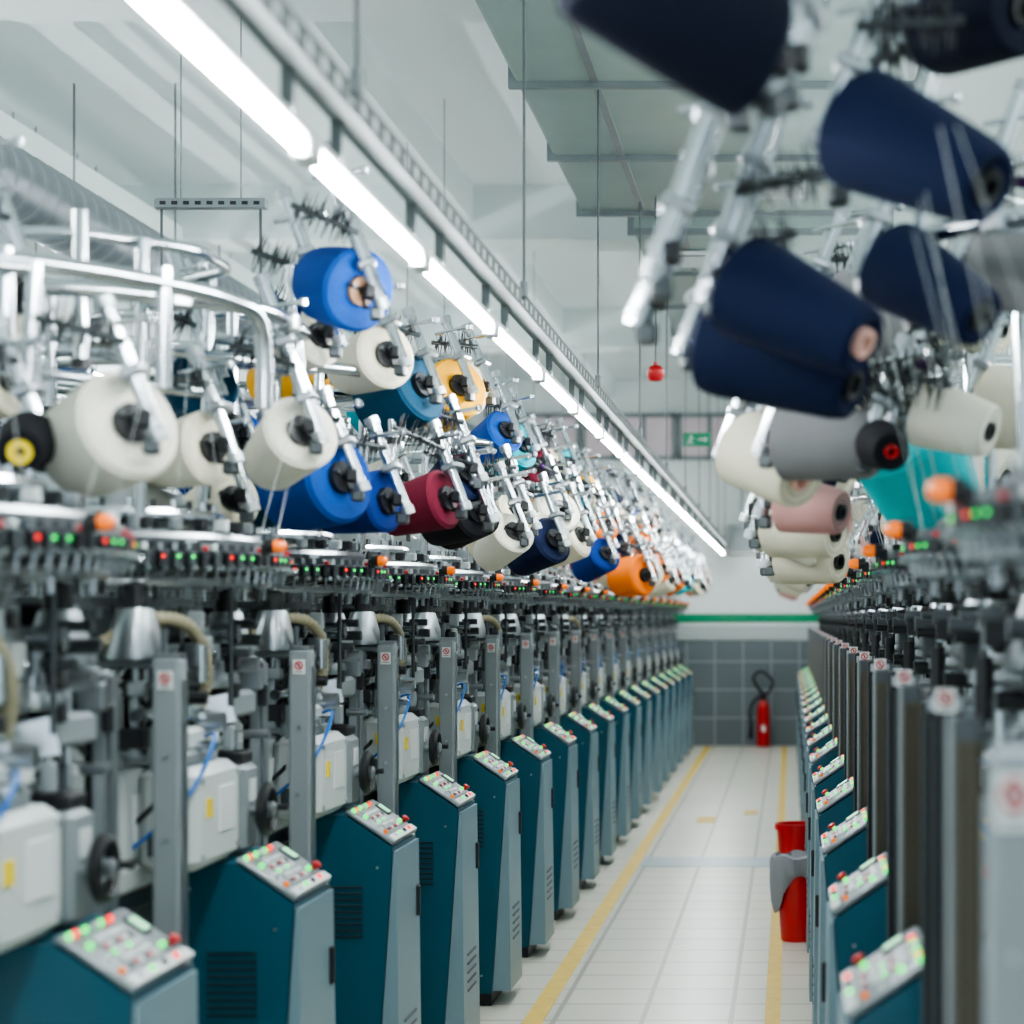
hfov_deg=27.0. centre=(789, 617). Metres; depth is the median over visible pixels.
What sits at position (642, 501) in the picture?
cone
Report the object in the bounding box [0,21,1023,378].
ceiling
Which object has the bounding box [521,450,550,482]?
cone
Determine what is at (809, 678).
base cabinet
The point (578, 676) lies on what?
machine
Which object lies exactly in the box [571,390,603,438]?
light
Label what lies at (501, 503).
cone
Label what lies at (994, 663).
machine
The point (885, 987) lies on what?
base cabinet
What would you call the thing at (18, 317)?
cone
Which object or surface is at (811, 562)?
cone
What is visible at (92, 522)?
warning lamp
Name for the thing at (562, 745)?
cabinet
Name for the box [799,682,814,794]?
base cabinet
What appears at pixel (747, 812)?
trim
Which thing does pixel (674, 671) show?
base cabinet
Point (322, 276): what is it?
cone
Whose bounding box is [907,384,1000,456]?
cone
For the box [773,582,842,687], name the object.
machine
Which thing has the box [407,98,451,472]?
hanger
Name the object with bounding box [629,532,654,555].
cone
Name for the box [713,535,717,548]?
light
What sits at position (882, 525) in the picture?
cone
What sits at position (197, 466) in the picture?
cone
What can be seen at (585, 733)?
cabinet
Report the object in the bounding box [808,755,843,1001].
cabinet
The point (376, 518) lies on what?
cone
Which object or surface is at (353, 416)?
cone
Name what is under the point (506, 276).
hanger
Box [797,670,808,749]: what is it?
base cabinet
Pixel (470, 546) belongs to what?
cone
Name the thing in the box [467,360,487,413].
cone
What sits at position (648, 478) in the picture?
light
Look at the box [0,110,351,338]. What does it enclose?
trim
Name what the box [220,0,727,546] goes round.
cable tray
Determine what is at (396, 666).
machine
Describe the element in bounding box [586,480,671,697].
machine
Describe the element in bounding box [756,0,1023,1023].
machine
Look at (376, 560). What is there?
warning lamp
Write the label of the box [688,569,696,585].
cone
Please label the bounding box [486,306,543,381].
light
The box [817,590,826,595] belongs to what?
warning lamp
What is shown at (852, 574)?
warning lamp
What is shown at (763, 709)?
fire extinguisher
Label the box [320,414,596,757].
machine
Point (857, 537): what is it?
machine
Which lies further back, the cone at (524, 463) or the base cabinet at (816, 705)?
the base cabinet at (816, 705)
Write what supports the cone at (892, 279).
attached to the machine at (994, 663)
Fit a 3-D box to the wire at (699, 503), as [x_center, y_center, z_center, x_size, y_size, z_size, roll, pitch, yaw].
[-0.722,-1.833,16.700,0.050,1.935,0.050,0,0,0]
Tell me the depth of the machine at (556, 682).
11.47 m
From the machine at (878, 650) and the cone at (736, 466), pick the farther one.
the machine at (878, 650)
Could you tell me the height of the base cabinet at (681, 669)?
0.974 m
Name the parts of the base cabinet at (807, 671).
cabinet door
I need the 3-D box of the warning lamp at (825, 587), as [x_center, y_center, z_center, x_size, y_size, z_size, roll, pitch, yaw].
[0.196,-0.152,10.600,0.060,0.038,0.033,0,0,0]
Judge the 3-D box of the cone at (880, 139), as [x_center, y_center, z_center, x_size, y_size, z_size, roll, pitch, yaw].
[0.183,-0.675,3.013,0.292,0.243,0.178,0,0,39]
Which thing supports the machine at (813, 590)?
on the floor
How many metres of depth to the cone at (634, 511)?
14.11 m
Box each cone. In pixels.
[0,376,19,418]
[0,411,55,473]
[15,274,23,338]
[45,371,176,497]
[148,410,231,488]
[160,358,237,418]
[178,413,258,495]
[182,476,258,532]
[193,467,275,526]
[243,397,336,490]
[246,369,333,409]
[257,446,370,530]
[270,311,335,375]
[292,246,392,331]
[322,469,399,533]
[327,323,412,394]
[346,411,368,433]
[352,355,443,438]
[368,460,404,482]
[388,470,458,535]
[421,500,488,545]
[425,359,485,431]
[428,451,486,501]
[441,503,499,549]
[466,537,533,556]
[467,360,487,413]
[469,411,521,462]
[473,513,531,570]
[477,495,531,540]
[483,425,535,474]
[507,518,569,575]
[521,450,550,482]
[525,447,560,482]
[532,489,579,532]
[536,513,548,519]
[551,521,590,567]
[558,0,793,117]
[563,449,571,475]
[566,472,594,498]
[571,537,619,581]
[581,482,601,510]
[593,512,617,539]
[596,574,607,586]
[606,489,620,513]
[606,554,656,596]
[616,534,625,557]
[619,508,631,520]
[625,495,636,519]
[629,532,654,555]
[636,497,647,520]
[637,514,656,529]
[648,575,674,597]
[654,559,662,586]
[659,559,668,584]
[666,571,684,595]
[674,574,692,594]
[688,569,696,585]
[689,581,708,596]
[690,313,869,418]
[711,236,883,374]
[715,411,821,507]
[758,509,847,557]
[762,405,861,415]
[767,576,811,592]
[769,408,879,480]
[770,575,829,583]
[771,483,851,534]
[772,543,849,583]
[774,583,798,592]
[774,586,801,596]
[779,592,797,600]
[789,558,816,566]
[817,69,1013,224]
[821,480,837,486]
[833,269,908,358]
[835,480,855,493]
[846,514,852,539]
[849,520,854,535]
[851,501,867,521]
[855,419,909,470]
[855,540,865,557]
[859,222,1001,344]
[859,373,879,410]
[859,417,979,530]
[860,529,871,547]
[869,520,895,544]
[880,516,885,534]
[901,0,1023,75]
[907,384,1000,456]
[911,370,963,402]
[933,320,1012,352]
[966,233,1023,313]
[973,364,1014,450]
[977,449,1014,490]
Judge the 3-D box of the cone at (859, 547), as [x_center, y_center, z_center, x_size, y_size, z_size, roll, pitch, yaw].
[0.506,-0.438,12.560,0.212,0.179,0.164,0,0,23]
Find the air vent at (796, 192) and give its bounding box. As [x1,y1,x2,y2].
[761,183,804,198]
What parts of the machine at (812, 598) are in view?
support post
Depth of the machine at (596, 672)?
13.77 m
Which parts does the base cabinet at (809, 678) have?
cabinet door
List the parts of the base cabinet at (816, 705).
cabinet door, control panel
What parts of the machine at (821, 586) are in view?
support post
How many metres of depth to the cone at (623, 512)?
13.71 m
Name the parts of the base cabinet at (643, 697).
control panel, cabinet door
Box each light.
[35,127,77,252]
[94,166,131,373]
[133,0,314,161]
[297,120,427,269]
[414,234,496,336]
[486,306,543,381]
[535,354,577,414]
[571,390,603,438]
[597,417,623,458]
[621,439,639,473]
[635,456,653,486]
[649,470,664,497]
[663,482,673,506]
[673,492,681,514]
[681,501,688,520]
[686,509,695,526]
[692,515,700,532]
[700,521,705,536]
[703,526,709,541]
[710,531,713,544]
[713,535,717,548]
[717,539,720,551]
[720,543,723,554]
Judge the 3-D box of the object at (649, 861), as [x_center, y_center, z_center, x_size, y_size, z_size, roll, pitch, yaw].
[-0.500,1.498,12.900,0.800,0.003,0.500,0,0,0]
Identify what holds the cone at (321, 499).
attached to the machine at (186, 803)
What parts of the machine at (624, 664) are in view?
support post, creel arm, creel arm, creel arm, creel arm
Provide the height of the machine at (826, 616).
2.460 m
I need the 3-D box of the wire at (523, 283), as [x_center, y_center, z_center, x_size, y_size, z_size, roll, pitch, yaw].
[-0.722,-1.833,5.700,0.050,1.935,0.050,0,0,0]
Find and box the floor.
[480,746,811,1023]
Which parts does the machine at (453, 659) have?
creel arm, creel frame, bed plate, support post, support post, creel arm, creel arm, creel arm, creel arm, creel arm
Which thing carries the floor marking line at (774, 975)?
on the floor
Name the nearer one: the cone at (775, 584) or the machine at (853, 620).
the machine at (853, 620)
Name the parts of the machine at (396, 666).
creel frame, creel arm, bed plate, support post, support post, creel arm, creel arm, creel arm, creel arm, creel arm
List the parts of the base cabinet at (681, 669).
cabinet door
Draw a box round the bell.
[647,196,663,381]
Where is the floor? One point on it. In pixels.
(678, 945)
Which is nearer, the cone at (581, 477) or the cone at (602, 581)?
the cone at (581, 477)
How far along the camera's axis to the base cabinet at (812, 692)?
15.93 m
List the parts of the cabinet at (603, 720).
control panel, cabinet door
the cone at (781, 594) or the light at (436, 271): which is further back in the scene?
the cone at (781, 594)
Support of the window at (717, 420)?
in the wall at (722, 670)
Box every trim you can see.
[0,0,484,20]
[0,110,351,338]
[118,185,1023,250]
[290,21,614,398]
[343,308,1012,352]
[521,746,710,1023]
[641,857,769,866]
[671,614,823,621]
[677,626,818,638]
[696,816,716,822]
[744,810,757,814]
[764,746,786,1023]
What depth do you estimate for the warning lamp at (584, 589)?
11.43 m
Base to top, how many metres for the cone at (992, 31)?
0.184 m
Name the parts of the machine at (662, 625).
support post, creel arm, creel arm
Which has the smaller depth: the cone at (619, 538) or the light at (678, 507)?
the cone at (619, 538)
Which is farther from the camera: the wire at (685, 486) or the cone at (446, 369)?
the wire at (685, 486)
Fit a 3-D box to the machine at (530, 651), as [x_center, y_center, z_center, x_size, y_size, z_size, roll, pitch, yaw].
[-1.504,0.248,10.432,1.324,2.504,1.081,0,0,0]
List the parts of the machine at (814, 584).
support post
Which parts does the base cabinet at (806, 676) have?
cabinet door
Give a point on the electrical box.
(738, 544)
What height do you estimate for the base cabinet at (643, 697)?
0.974 m
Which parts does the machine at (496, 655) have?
creel frame, bed plate, support post, support post, creel arm, creel arm, creel arm, creel arm, creel arm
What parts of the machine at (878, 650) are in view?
creel arm, support post, support post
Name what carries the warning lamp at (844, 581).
on the machine at (878, 650)
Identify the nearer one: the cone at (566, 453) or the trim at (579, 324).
the cone at (566, 453)
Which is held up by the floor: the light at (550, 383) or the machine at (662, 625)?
the machine at (662, 625)
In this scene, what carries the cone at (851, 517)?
attached to the machine at (889, 640)
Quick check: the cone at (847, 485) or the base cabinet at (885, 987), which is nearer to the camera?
the base cabinet at (885, 987)
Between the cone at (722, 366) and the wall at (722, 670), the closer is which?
the cone at (722, 366)
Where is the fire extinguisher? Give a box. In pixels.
[748,670,773,746]
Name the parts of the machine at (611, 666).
support post, creel arm, creel arm, creel arm, creel arm, creel arm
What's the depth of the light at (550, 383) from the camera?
6.97 m
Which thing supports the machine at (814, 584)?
on the floor
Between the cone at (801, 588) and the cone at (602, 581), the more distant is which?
the cone at (602, 581)
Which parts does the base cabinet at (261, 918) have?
control panel, cabinet door, door handle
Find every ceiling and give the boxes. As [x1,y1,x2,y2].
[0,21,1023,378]
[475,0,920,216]
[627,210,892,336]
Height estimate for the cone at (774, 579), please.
0.176 m
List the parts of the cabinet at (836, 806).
door handle, cabinet door, control panel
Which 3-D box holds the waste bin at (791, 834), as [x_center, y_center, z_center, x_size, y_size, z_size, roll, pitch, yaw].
[0.045,1.280,10.860,0.248,0.440,0.248,0,0,0]
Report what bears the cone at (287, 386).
attached to the machine at (317, 767)
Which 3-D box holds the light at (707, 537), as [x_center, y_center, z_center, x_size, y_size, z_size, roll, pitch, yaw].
[-0.772,-0.784,19.480,0.039,0.112,1.036,0,0,0]
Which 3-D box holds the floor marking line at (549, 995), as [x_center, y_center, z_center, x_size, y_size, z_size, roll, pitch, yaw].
[-0.955,1.498,11.300,0.075,0.003,26.500,0,0,0]
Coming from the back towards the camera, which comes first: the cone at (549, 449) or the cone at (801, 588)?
the cone at (801, 588)
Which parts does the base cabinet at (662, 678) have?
control panel, cabinet door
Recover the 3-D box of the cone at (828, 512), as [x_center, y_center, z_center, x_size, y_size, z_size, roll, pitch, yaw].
[0.050,-0.265,4.900,0.175,0.144,0.137,0,0,29]
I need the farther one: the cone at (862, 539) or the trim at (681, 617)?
the trim at (681, 617)
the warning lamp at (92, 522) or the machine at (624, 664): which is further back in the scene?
the machine at (624, 664)
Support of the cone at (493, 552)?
attached to the machine at (396, 666)
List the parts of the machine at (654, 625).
support post, creel arm, creel arm, creel arm, creel arm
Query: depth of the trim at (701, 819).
15.60 m
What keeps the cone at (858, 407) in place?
on the machine at (939, 649)
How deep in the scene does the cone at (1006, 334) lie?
5.22 m
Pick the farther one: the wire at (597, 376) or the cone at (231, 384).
the wire at (597, 376)
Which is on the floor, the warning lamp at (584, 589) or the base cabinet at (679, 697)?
the base cabinet at (679, 697)
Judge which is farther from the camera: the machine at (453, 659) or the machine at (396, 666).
the machine at (453, 659)
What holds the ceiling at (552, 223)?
attached to the wall at (186, 334)
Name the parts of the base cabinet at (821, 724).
door handle, cabinet door, control panel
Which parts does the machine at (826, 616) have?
support post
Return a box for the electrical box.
[728,490,755,554]
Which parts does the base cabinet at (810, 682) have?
cabinet door, control panel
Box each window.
[486,413,580,454]
[582,413,675,459]
[678,413,726,459]
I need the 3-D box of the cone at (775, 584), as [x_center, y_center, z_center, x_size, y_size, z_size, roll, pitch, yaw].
[0.004,-0.270,14.109,0.232,0.208,0.172,0,0,25]
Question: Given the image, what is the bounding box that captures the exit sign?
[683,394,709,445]
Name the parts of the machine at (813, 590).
support post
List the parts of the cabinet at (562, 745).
control panel, cabinet door, door handle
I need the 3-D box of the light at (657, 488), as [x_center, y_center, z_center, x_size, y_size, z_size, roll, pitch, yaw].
[-0.772,-0.784,12.200,0.039,0.112,1.036,0,0,0]
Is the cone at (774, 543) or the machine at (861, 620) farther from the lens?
the machine at (861, 620)
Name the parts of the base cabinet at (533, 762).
control panel, cabinet door, door handle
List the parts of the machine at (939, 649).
creel arm, creel arm, creel arm, creel arm, creel arm, support post, support post, creel frame, creel arm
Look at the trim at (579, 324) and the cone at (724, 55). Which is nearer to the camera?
the cone at (724, 55)
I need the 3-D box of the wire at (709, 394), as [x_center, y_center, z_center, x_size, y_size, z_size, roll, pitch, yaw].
[-0.722,-1.833,18.900,0.050,1.935,0.050,0,0,0]
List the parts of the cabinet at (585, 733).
control panel, cabinet door, door handle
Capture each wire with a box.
[73,83,219,256]
[349,0,363,100]
[520,0,527,299]
[595,90,600,387]
[638,202,641,437]
[665,307,668,469]
[684,372,686,492]
[698,390,700,508]
[709,394,710,521]
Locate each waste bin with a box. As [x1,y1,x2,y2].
[769,850,806,942]
[775,821,805,853]
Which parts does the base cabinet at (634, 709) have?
control panel, cabinet door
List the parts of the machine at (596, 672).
support post, creel arm, creel arm, creel arm, creel arm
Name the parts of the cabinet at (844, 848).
door handle, cabinet door, control panel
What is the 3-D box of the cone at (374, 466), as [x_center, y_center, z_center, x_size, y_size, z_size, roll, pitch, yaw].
[-1.518,-0.488,7.682,0.234,0.202,0.180,0,0,20]
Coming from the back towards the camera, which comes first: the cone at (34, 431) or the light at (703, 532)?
the light at (703, 532)
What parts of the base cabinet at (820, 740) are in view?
door handle, cabinet door, control panel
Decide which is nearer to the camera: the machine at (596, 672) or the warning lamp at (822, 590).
the warning lamp at (822, 590)
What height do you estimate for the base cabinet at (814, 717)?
0.974 m
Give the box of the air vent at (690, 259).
[679,251,706,267]
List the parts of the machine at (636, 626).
support post, creel arm, creel arm, creel arm, creel arm, creel arm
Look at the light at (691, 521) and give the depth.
16.43 m
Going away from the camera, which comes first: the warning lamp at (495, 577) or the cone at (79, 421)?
the cone at (79, 421)
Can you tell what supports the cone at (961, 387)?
attached to the machine at (909, 644)
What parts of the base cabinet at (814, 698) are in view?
cabinet door, control panel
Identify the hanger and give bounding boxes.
[154,23,267,385]
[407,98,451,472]
[506,276,545,436]
[584,353,584,465]
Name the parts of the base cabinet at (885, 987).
cabinet door, control panel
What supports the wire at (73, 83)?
hanging from the ceiling at (124, 74)
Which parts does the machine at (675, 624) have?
support post, creel arm, creel arm, creel arm, creel arm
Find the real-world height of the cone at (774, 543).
0.170 m
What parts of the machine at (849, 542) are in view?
support post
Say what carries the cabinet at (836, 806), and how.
on the floor
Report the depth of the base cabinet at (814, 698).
14.79 m
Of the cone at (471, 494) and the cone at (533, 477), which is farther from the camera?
the cone at (533, 477)
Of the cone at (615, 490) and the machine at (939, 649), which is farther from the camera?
the cone at (615, 490)
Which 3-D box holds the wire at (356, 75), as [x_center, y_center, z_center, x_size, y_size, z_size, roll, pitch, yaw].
[-0.722,-1.833,3.500,0.050,1.935,0.050,0,0,0]
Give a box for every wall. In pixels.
[2,239,388,603]
[404,379,963,745]
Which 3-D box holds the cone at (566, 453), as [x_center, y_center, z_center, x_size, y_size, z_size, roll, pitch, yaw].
[-1.164,-0.753,10.272,0.204,0.165,0.165,0,0,28]
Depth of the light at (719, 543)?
22.91 m
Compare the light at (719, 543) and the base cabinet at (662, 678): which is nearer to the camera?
the base cabinet at (662, 678)
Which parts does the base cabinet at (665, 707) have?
control panel, cabinet door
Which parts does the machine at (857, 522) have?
support post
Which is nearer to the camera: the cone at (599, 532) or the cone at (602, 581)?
the cone at (599, 532)
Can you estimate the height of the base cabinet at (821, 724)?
0.974 m
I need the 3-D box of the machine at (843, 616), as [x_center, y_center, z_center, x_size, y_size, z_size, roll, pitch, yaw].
[0.539,0.268,13.064,1.375,2.464,1.079,0,0,5]
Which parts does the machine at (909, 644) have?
creel arm, creel arm, creel arm, support post, support post, creel frame, creel arm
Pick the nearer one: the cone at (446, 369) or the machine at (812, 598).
the cone at (446, 369)
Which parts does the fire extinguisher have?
tank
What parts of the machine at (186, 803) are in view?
bed plate, creel frame, support post, creel arm, creel arm, creel arm, support post, creel arm, creel arm, creel arm, creel arm, creel arm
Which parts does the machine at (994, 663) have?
creel arm, creel arm, creel arm, creel arm, creel arm, creel arm, creel arm, creel arm, creel arm, creel arm, creel arm, creel arm, creel arm, support post, creel arm, support post, creel arm, creel frame, creel arm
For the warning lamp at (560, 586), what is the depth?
10.28 m
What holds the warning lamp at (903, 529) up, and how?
on the machine at (994, 663)
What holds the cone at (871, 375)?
attached to the machine at (909, 644)
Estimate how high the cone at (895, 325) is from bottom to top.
0.218 m
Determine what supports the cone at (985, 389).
attached to the machine at (939, 649)
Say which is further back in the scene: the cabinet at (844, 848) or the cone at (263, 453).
the cabinet at (844, 848)
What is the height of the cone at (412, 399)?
0.246 m
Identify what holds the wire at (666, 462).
hanging from the ceiling at (124, 74)
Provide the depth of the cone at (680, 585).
17.31 m
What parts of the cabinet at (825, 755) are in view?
door handle, cabinet door, control panel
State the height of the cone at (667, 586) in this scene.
0.216 m
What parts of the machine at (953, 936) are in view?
creel arm, creel arm, creel arm, support post, support post, support post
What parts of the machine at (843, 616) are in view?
support post, creel arm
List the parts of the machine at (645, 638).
support post, creel arm, creel arm, creel arm, creel arm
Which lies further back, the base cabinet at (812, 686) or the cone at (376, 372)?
the base cabinet at (812, 686)
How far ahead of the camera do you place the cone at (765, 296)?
3.30 m
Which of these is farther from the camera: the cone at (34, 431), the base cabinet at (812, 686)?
the base cabinet at (812, 686)
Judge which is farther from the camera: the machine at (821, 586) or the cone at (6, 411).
the machine at (821, 586)
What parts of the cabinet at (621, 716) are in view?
control panel, cabinet door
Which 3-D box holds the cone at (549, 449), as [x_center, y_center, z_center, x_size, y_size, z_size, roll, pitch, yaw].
[-1.154,-0.689,9.567,0.211,0.171,0.171,0,0,21]
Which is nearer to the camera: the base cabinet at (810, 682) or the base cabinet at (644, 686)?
the base cabinet at (644, 686)
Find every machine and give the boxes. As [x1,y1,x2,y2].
[0,136,288,952]
[0,140,414,947]
[2,281,498,864]
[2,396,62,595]
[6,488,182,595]
[150,315,536,816]
[262,370,570,782]
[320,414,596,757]
[390,418,618,739]
[489,448,657,725]
[493,468,660,705]
[547,461,646,714]
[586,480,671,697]
[608,489,679,691]
[619,504,686,686]
[624,0,1023,942]
[631,507,692,682]
[641,516,698,678]
[651,529,703,674]
[658,524,708,671]
[665,532,712,668]
[738,347,1012,930]
[743,206,1012,861]
[751,489,918,780]
[753,493,903,756]
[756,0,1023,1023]
[770,519,858,698]
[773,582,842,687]
[775,584,824,671]
[776,586,832,674]
[805,584,825,666]
[806,590,827,669]
[809,584,836,677]
[810,586,839,682]
[813,535,852,691]
[817,521,865,706]
[820,488,872,715]
[823,482,879,726]
[827,480,894,739]
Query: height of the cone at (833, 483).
0.258 m
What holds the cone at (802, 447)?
attached to the machine at (994, 663)
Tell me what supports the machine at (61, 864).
on the floor
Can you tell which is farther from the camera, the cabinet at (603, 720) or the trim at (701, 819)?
the trim at (701, 819)
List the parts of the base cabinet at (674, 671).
control panel, cabinet door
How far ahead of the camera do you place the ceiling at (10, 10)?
8.47 m
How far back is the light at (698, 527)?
17.50 m
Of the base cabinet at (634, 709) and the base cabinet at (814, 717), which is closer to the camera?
the base cabinet at (814, 717)
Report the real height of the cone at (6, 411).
0.182 m
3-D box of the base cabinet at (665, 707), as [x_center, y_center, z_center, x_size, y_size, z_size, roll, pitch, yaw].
[-1.213,1.013,18.628,0.274,0.974,0.365,0,0,0]
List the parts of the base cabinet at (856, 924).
door handle, cabinet door, control panel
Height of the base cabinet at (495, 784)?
0.974 m
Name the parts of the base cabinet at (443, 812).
control panel, cabinet door, door handle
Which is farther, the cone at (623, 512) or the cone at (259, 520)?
the cone at (623, 512)
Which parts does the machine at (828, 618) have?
support post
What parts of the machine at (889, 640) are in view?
support post, support post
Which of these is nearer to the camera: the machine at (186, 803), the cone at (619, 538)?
the machine at (186, 803)
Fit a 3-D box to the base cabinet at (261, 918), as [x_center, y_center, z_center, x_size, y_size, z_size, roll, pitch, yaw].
[-1.213,1.013,4.827,0.274,0.974,0.365,0,0,0]
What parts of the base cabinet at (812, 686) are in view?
cabinet door, control panel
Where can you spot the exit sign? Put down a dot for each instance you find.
(692, 439)
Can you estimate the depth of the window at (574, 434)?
24.57 m
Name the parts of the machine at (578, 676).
creel frame, support post, creel arm, creel arm, creel arm, creel arm, creel arm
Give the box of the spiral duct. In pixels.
[0,83,485,429]
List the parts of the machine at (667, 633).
support post, creel arm, creel arm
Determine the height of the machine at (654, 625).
2.501 m
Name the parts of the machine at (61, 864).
creel frame, creel arm, creel arm, creel arm, support post, creel arm, creel rail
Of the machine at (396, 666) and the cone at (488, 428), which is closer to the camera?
the machine at (396, 666)
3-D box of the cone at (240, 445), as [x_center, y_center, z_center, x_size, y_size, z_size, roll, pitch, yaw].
[-1.486,-0.426,5.453,0.253,0.261,0.222,0,0,40]
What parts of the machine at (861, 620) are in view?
support post, support post, creel frame, creel arm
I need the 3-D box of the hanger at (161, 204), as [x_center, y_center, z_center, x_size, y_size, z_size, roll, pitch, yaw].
[-1.930,-1.778,6.999,0.370,2.035,0.042,0,0,0]
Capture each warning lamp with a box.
[81,513,115,533]
[261,539,286,555]
[368,555,387,567]
[439,566,455,576]
[489,573,503,581]
[527,579,539,586]
[557,583,567,589]
[580,587,589,592]
[599,590,607,594]
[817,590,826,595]
[820,588,829,593]
[823,584,834,591]
[827,582,839,587]
[839,577,846,583]
[845,568,855,578]
[848,558,868,570]
[862,544,887,559]
[884,521,917,541]
[927,477,975,507]
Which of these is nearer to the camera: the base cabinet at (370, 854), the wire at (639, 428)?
the base cabinet at (370, 854)
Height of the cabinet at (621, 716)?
0.974 m
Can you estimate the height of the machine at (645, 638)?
2.470 m
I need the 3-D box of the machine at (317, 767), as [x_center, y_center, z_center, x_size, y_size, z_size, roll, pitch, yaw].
[-1.544,0.257,5.826,1.235,2.485,1.079,0,0,10]
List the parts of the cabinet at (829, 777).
door handle, cabinet door, control panel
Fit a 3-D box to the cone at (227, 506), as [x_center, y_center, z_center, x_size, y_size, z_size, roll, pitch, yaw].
[-1.381,-0.272,5.022,0.194,0.164,0.149,0,0,40]
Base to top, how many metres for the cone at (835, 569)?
0.168 m
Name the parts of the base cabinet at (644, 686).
control panel, cabinet door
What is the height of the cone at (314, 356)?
0.162 m
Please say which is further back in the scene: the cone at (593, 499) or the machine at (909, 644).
the cone at (593, 499)
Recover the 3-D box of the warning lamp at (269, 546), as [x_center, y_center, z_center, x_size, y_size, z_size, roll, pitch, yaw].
[-1.116,-0.152,4.540,0.055,0.035,0.030,0,0,0]
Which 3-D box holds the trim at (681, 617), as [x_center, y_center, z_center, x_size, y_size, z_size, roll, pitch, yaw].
[-0.550,0.000,24.592,8.300,0.100,0.012,0,0,0]
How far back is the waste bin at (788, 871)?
9.70 m
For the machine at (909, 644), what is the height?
2.412 m
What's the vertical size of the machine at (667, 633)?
2.477 m
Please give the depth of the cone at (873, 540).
10.23 m
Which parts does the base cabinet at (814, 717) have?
cabinet door, control panel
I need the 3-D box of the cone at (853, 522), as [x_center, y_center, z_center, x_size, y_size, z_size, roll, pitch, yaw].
[0.466,-0.650,14.455,0.257,0.236,0.187,0,0,27]
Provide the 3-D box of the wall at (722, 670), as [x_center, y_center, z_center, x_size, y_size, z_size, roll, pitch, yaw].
[-0.550,-0.650,24.650,8.300,4.300,0.100,0,0,0]
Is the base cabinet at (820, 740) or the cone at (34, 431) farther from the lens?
the base cabinet at (820, 740)
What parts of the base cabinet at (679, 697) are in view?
control panel, cabinet door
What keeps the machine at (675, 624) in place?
on the floor
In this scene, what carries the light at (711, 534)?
attached to the cable tray
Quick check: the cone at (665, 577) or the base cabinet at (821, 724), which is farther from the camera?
the cone at (665, 577)
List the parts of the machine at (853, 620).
support post, support post, creel frame, creel arm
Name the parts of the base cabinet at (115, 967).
control panel, cabinet door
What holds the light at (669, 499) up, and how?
attached to the cable tray
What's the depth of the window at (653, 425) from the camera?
24.57 m
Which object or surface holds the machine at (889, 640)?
on the floor
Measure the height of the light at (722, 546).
0.112 m
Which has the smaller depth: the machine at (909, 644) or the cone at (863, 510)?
the machine at (909, 644)
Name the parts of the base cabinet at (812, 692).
cabinet door, control panel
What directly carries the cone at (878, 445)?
attached to the machine at (994, 663)
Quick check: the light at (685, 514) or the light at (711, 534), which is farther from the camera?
the light at (711, 534)
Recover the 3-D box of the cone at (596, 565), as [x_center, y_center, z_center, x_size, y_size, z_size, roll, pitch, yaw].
[-0.975,-0.291,10.538,0.183,0.224,0.249,0,0,-38]
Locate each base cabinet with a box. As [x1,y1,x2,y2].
[0,908,197,1023]
[188,841,334,1023]
[316,800,420,1023]
[399,771,479,1023]
[457,750,521,1005]
[484,734,553,957]
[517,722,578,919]
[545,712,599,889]
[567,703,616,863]
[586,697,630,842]
[603,691,642,823]
[617,686,652,809]
[638,681,661,792]
[639,677,669,781]
[648,674,676,771]
[664,671,682,763]
[671,668,687,755]
[677,666,692,748]
[796,667,807,711]
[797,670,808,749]
[797,671,810,764]
[798,675,811,759]
[798,678,812,783]
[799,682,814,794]
[799,687,816,804]
[800,692,818,820]
[801,698,820,820]
[802,705,823,820]
[803,714,826,820]
[804,724,831,851]
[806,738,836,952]
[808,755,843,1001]
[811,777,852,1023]
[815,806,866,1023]
[821,852,886,1023]
[838,926,983,1023]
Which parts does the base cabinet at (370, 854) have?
control panel, cabinet door, door handle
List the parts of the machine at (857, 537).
support post, support post, creel frame, creel arm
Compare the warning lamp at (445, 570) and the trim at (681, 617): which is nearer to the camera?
the warning lamp at (445, 570)
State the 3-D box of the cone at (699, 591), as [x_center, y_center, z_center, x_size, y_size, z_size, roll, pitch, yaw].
[-0.956,-0.315,22.026,0.163,0.180,0.212,0,0,-27]
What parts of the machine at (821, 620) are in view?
support post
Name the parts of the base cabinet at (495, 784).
control panel, cabinet door, door handle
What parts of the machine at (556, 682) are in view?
creel frame, support post, support post, creel arm, creel arm, creel arm, creel arm, creel arm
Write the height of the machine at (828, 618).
2.488 m
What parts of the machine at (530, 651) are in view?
creel frame, support post, support post, creel arm, creel arm, creel arm, creel arm, creel arm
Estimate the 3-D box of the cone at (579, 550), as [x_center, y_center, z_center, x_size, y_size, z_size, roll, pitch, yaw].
[-1.002,-0.339,9.266,0.230,0.238,0.206,0,0,18]
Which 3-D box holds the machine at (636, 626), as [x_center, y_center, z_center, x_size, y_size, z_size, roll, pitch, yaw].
[-1.507,0.283,17.343,1.307,2.435,1.066,0,0,-5]
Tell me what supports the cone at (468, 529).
attached to the machine at (317, 767)
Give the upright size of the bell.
0.895 m
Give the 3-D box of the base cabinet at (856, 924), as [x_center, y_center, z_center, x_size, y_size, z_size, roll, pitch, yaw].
[0.208,1.013,4.598,0.274,0.974,0.365,0,0,0]
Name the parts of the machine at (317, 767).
creel frame, creel arm, creel arm, bed plate, support post, support post, creel arm, creel arm, creel arm, creel arm, creel arm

